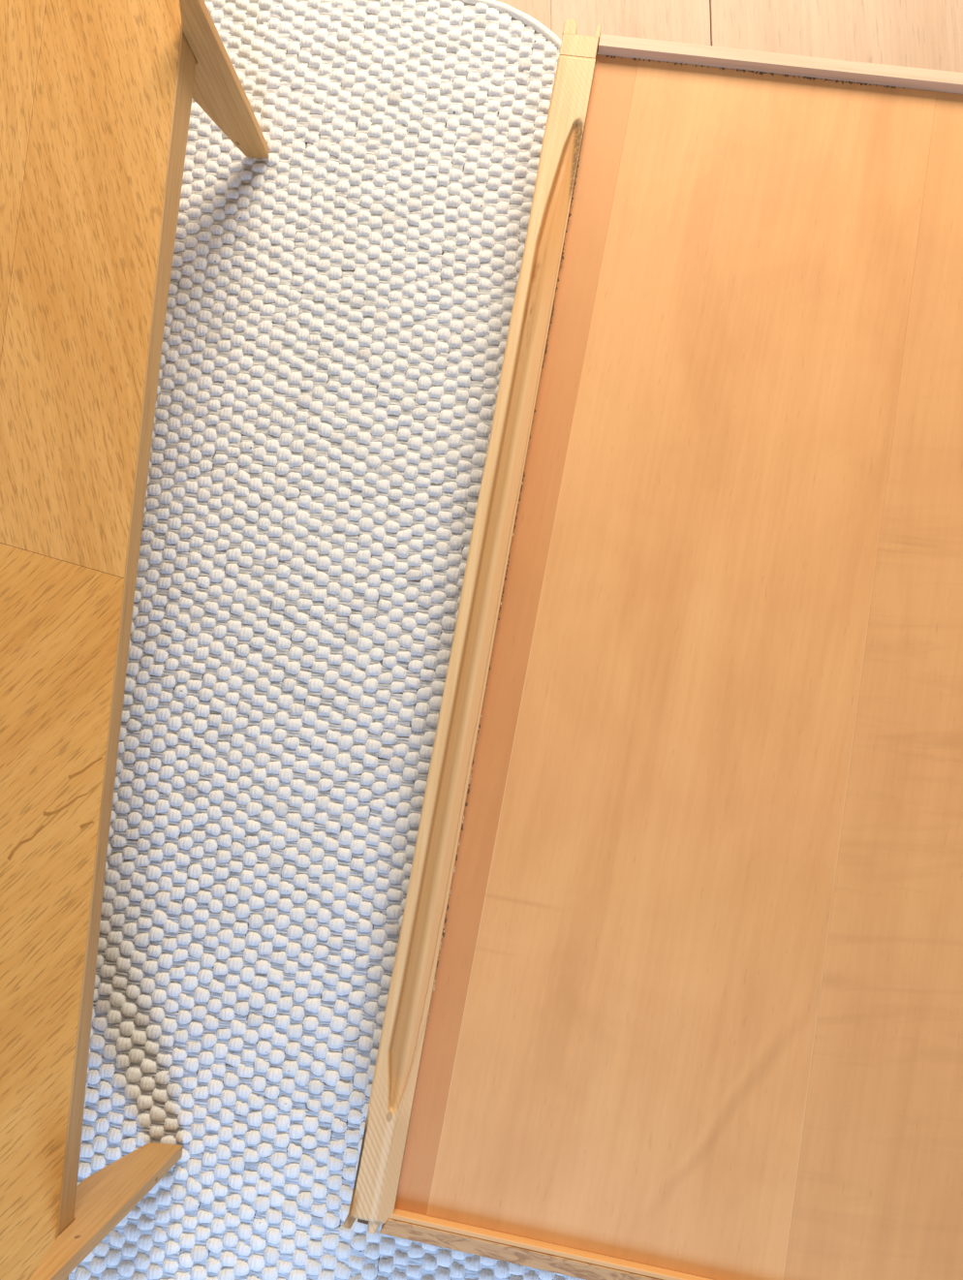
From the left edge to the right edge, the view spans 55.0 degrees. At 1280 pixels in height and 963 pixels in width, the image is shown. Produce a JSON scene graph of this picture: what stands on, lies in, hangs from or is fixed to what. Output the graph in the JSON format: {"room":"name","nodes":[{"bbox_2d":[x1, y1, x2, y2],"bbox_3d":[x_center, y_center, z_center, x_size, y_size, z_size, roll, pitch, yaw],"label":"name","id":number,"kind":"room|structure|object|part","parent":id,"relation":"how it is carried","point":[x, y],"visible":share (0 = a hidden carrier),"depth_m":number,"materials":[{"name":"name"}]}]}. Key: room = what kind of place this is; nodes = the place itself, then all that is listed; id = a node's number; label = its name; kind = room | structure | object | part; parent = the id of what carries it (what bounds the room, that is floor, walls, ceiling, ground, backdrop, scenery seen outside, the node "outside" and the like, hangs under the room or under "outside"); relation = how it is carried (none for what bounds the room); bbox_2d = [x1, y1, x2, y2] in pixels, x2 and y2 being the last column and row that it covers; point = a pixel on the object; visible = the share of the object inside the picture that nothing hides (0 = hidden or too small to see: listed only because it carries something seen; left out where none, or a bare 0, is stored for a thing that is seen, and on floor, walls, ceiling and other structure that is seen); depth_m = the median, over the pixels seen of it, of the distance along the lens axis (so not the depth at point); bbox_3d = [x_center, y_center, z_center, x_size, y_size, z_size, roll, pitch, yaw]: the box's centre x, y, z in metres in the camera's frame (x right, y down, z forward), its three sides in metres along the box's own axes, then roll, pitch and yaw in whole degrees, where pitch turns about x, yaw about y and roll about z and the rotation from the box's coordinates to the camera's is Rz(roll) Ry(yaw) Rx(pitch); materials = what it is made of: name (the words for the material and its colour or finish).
{"room":"living room","nodes":[
{"label":"living room","id":0,"kind":"room"},
{"bbox_2d":[495,0,962,72],"bbox_3d":[0.282,-0.032,1.238,4.800,0.050,4.800,0,82,4],"label":"floor","id":1,"kind":"structure","parent":0,"point":[921,34],"depth_m":1.32,"materials":[{"name":"brown wood"}]},
{"bbox_2d":[68,0,585,1279],"bbox_3d":[-0.432,0.139,1.229,1.823,0.015,2.464,-3,82,3],"label":"rug","id":2,"kind":"object","parent":1,"relation":"on","point":[339,307],"visible":0.44,"depth_m":1.24,"materials":[{"name":"fabric"}]},
{"bbox_2d":[0,0,269,1279],"bbox_3d":[-0.694,-0.065,1.105,0.696,0.318,1.450,2,82,4],"label":"coffee table","id":3,"kind":"object","parent":2,"relation":"on","point":[96,96],"visible":1,"depth_m":1.03,"materials":[{"name":"brown wood"}]},
{"bbox_3d":[-0.419,0.613,0.995,0.074,0.318,0.015,2,82,4],"label":"leg","id":4,"kind":"part","parent":3,"relation":"part of","materials":[{"name":"brown wood"}]},
{"bbox_3d":[-0.349,-0.718,1.185,0.073,0.291,0.015,2,82,4],"label":"leg","id":5,"kind":"part","parent":3,"relation":"part of","materials":[{"name":"brown wood"}]},
{"bbox_2d":[343,18,962,1279],"bbox_3d":[0.472,0.014,1.118,1.006,0.117,1.494,9,83,5],"label":"tray table","id":6,"kind":"object","parent":2,"relation":"on","point":[675,992],"depth_m":1.08,"materials":[{"name":"brown wood"}]},
{"bbox_3d":[0.338,0.718,0.988,0.910,0.030,0.016,9,83,5],"label":"rail","id":7,"kind":"part","parent":6,"relation":"part of","materials":[{"name":"brown wood"}]},
{"bbox_3d":[0.594,-0.695,1.163,0.898,0.030,0.017,9,83,5],"label":"rail","id":8,"kind":"part","parent":6,"relation":"part of","materials":[{"name":"brown wood"}]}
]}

